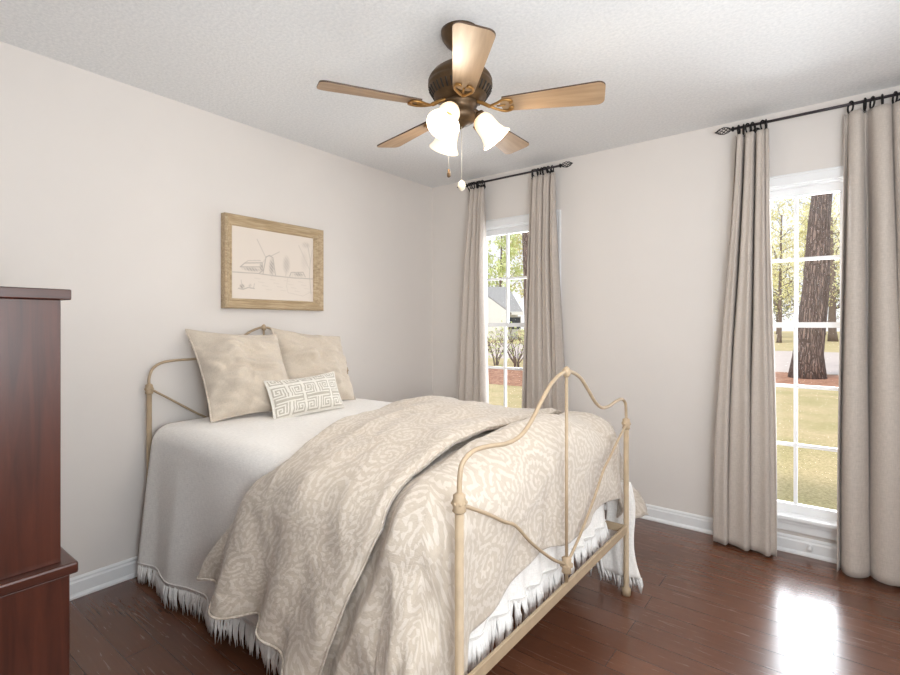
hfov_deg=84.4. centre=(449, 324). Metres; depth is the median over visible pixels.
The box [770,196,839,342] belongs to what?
tree
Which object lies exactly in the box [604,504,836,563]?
baseboard
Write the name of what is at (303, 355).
pillow
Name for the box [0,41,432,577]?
wall
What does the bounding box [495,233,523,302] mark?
tree
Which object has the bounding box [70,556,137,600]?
baseboard
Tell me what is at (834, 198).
tree
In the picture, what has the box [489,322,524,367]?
shrub
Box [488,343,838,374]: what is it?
street
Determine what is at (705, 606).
floor
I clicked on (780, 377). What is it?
straw
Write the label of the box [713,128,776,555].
curtain
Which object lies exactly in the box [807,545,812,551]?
door stop
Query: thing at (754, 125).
curtain rod
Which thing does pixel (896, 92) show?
curtain ring
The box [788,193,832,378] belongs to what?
pine tree
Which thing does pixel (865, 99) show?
curtain ring
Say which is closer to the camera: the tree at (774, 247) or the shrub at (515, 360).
the shrub at (515, 360)
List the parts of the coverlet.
hem cord, hem cord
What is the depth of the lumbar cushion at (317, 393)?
2.67 m
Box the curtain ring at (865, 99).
[863,98,866,112]
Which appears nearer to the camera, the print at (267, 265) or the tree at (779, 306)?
the print at (267, 265)
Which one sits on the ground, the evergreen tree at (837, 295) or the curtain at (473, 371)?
the evergreen tree at (837, 295)
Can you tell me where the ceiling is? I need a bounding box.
[0,0,899,187]
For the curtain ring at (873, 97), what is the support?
hanging from the curtain rod at (754, 125)
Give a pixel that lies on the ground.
(817, 409)
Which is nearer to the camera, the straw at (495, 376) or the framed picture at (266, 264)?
the framed picture at (266, 264)
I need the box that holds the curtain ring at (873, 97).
[869,96,875,108]
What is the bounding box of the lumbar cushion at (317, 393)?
[264,371,344,418]
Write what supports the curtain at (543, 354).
hanging from the curtain ring
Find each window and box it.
[486,209,560,406]
[770,166,843,540]
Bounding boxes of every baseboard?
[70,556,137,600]
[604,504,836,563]
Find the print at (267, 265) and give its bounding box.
[232,225,312,301]
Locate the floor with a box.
[70,510,899,674]
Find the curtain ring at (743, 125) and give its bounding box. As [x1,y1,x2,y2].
[742,124,744,135]
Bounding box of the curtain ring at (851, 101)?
[847,100,853,114]
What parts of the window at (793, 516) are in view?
sash, sash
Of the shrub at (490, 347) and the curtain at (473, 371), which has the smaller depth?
the curtain at (473, 371)
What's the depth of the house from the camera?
45.22 m
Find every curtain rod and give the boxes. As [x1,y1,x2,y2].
[457,161,572,188]
[715,92,899,134]
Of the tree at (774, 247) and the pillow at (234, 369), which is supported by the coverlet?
the pillow at (234, 369)
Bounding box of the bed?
[144,324,630,674]
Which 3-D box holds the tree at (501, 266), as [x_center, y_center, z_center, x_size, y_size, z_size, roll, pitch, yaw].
[8.821,-9.732,92.298,14.145,22.307,12.785,0,0,38]
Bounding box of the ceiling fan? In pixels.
[317,20,605,190]
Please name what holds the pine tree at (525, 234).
on the ground
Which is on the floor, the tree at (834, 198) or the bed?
the bed
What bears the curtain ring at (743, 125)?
hanging from the curtain rod at (754, 125)
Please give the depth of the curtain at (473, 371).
3.89 m
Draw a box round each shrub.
[487,320,523,365]
[487,329,501,356]
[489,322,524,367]
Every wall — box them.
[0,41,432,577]
[433,86,899,543]
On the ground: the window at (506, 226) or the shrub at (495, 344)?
the shrub at (495, 344)
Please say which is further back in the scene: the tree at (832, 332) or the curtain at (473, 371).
the tree at (832, 332)
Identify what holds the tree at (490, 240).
on the ground
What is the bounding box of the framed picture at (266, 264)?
[221,212,323,310]
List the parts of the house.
pane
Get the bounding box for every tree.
[487,234,523,291]
[487,240,503,286]
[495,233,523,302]
[522,232,528,322]
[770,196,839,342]
[771,193,839,317]
[772,247,798,297]
[772,275,801,333]
[774,194,839,341]
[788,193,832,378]
[791,269,839,321]
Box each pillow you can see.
[185,329,288,422]
[271,328,355,399]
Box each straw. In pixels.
[488,368,522,385]
[775,372,838,386]
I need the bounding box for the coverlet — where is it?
[137,398,642,674]
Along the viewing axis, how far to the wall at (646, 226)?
3.21 m
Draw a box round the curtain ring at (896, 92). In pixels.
[892,91,897,103]
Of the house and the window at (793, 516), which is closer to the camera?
the window at (793, 516)
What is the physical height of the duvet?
0.848 m
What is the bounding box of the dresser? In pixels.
[0,286,77,674]
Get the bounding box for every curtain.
[458,187,488,403]
[522,172,564,412]
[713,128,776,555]
[837,101,899,586]
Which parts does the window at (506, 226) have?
sash, sash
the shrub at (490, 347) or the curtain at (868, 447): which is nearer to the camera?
the curtain at (868, 447)
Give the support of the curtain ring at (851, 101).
hanging from the curtain rod at (754, 125)
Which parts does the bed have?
post, curved rod, headboard, post, curved rod, footboard, cross rail, curved rod, rail, post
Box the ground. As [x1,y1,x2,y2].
[488,330,839,509]
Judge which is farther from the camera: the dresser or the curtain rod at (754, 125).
the curtain rod at (754, 125)
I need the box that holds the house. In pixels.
[487,287,522,339]
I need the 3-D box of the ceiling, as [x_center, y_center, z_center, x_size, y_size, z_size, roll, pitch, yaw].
[0.170,-1.228,1.779,3.920,0.080,3.920,0,0,38]
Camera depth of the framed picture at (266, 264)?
3.06 m
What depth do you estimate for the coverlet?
2.15 m
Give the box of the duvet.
[196,396,648,674]
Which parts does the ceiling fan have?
blade, blade, lamp shade, lamp shade, pull chain, blade, lamp arm, lamp shade, blade, blade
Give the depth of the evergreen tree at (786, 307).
69.90 m
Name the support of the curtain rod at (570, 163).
attached to the wall at (646, 226)
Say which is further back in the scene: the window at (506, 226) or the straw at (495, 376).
the straw at (495, 376)

